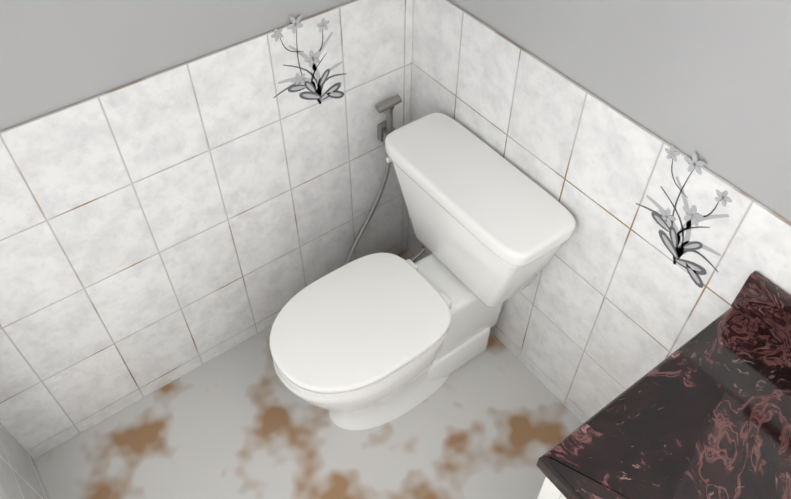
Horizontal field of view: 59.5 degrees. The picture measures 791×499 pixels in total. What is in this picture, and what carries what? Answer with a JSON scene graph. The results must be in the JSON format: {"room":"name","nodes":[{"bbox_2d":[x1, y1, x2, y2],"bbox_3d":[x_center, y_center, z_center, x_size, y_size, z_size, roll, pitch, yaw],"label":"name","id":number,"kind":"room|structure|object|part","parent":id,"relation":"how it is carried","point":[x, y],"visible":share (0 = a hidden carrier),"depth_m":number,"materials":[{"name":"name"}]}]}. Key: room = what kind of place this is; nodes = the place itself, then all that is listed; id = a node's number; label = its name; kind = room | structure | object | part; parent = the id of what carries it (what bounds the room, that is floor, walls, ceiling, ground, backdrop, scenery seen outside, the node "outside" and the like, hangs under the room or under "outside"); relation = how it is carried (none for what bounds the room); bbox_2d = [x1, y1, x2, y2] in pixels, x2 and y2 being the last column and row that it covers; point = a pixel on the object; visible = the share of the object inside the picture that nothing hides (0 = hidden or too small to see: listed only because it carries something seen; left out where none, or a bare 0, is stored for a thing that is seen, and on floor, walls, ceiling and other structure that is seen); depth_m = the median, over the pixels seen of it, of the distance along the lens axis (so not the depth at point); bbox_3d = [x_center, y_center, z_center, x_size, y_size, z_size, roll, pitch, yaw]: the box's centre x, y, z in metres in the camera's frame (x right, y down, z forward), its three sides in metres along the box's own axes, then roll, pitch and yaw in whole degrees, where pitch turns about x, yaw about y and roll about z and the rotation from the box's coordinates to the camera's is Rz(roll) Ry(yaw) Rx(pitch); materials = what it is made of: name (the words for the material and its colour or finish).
{"room":"bathroom","nodes":[
{"label":"bathroom","id":0,"kind":"room"},
{"bbox_2d":[0,0,352,130],"bbox_3d":[-0.540,-0.426,1.523,1.380,2.100,0.120,-29,55,-23],"label":"wall","id":1,"kind":"structure","parent":0,"point":[55,55],"depth_m":1.39,"materials":[{"name":"grey paint"}]},
{"bbox_2d":[0,0,412,458],"bbox_3d":[-0.507,-0.039,1.885,1.372,1.045,0.008,-29,55,-23],"label":"wall tiles","id":2,"kind":"structure","parent":1,"relation":"attached to","point":[161,229],"depth_m":1.80,"materials":[{"name":"white tile"}]},
{"bbox_2d":[345,94,427,264],"bbox_3d":[-0.031,-0.146,2.149,0.304,0.702,0.152,-29,55,-23],"label":"bidet sprayer","id":3,"kind":"object","parent":2,"relation":"attached to","point":[386,127],"visible":0.5,"depth_m":2.03,"materials":[{"name":"grey metal"}]},
{"bbox_2d":[271,16,346,103],"bbox_3d":[-0.215,-0.461,1.720,0.218,0.280,0.001,-29,55,-23],"label":"decal","id":4,"kind":"structure","parent":1,"relation":"attached to","point":[299,81],"depth_m":1.74,"materials":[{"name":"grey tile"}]},
{"bbox_2d":[34,249,582,498],"bbox_3d":[0.191,1.042,1.704,1.620,0.100,2.580,-29,55,-23],"label":"floor","id":5,"kind":"structure","parent":0,"point":[497,418],"depth_m":2.04,"materials":[{"name":"tile"}]},
{"bbox_2d":[270,112,575,429],"bbox_3d":[-0.006,0.169,1.909,0.724,0.738,0.548,-29,55,-23],"label":"toilet","id":6,"kind":"object","parent":5,"relation":"on","point":[370,341],"visible":1,"depth_m":1.79,"materials":[{"name":"white ceramic"}]},
{"bbox_3d":[-0.097,0.196,1.830,0.484,0.048,0.356,-29,55,-23],"label":"seat","id":7,"kind":"part","parent":6,"relation":"part of","materials":[{"name":"white plastic"}]},
{"bbox_2d":[537,467,567,498],"bbox_3d":[0.833,0.899,1.250,0.558,0.775,1.249,-29,55,-23],"label":"bathroom vanity","id":8,"kind":"object","parent":5,"relation":"on","point":[549,490],"depth_m":1.21,"materials":[{"name":"white"}]},
{"bbox_2d":[536,307,790,498],"bbox_3d":[0.836,0.621,0.949,0.540,0.040,1.266,-29,55,-23],"label":"countertop","id":9,"kind":"structure","parent":8,"relation":"on","point":[712,420],"depth_m":1.19,"materials":[{"name":"black stone"}]},
{"bbox_2d":[450,0,790,222],"bbox_3d":[0.795,-0.018,1.170,0.120,2.100,2.580,-29,55,-23],"label":"wall","id":10,"kind":"structure","parent":0,"point":[708,82],"depth_m":1.24,"materials":[{"name":"grey paint"}]},
{"bbox_2d":[407,0,790,422],"bbox_3d":[0.743,0.358,1.542,0.008,1.045,2.340,-29,55,-23],"label":"wall tiles","id":11,"kind":"structure","parent":10,"relation":"attached to","point":[608,304],"depth_m":1.63,"materials":[{"name":"white tile"}]},
{"bbox_2d":[636,145,731,287],"bbox_3d":[0.578,-0.068,1.380,0.001,0.280,0.218,-29,55,-23],"label":"decal","id":12,"kind":"structure","parent":10,"relation":"attached to","point":[676,249],"depth_m":1.40,"materials":[{"name":"grey tile"}]},
{"bbox_2d":[731,271,790,350],"bbox_3d":[1.045,0.458,0.999,0.020,0.100,1.266,-29,55,-23],"label":"backsplash","id":13,"kind":"structure","parent":10,"relation":"attached to","point":[765,305],"depth_m":1.29,"materials":[{"name":"black stone"}]},
{"bbox_3d":[-0.850,0.207,0.970,0.120,2.100,2.060,-29,55,-23],"label":"wall","id":14,"kind":"structure","parent":0,"visible":0},
{"bbox_2d":[0,423,49,498],"bbox_3d":[-0.637,0.691,1.248,0.008,1.045,1.392,-29,55,-23],"label":"wall tiles","id":15,"kind":"structure","parent":14,"relation":"attached to","point":[20,477],"depth_m":1.75,"materials":[{"name":"white tile"}]}
]}

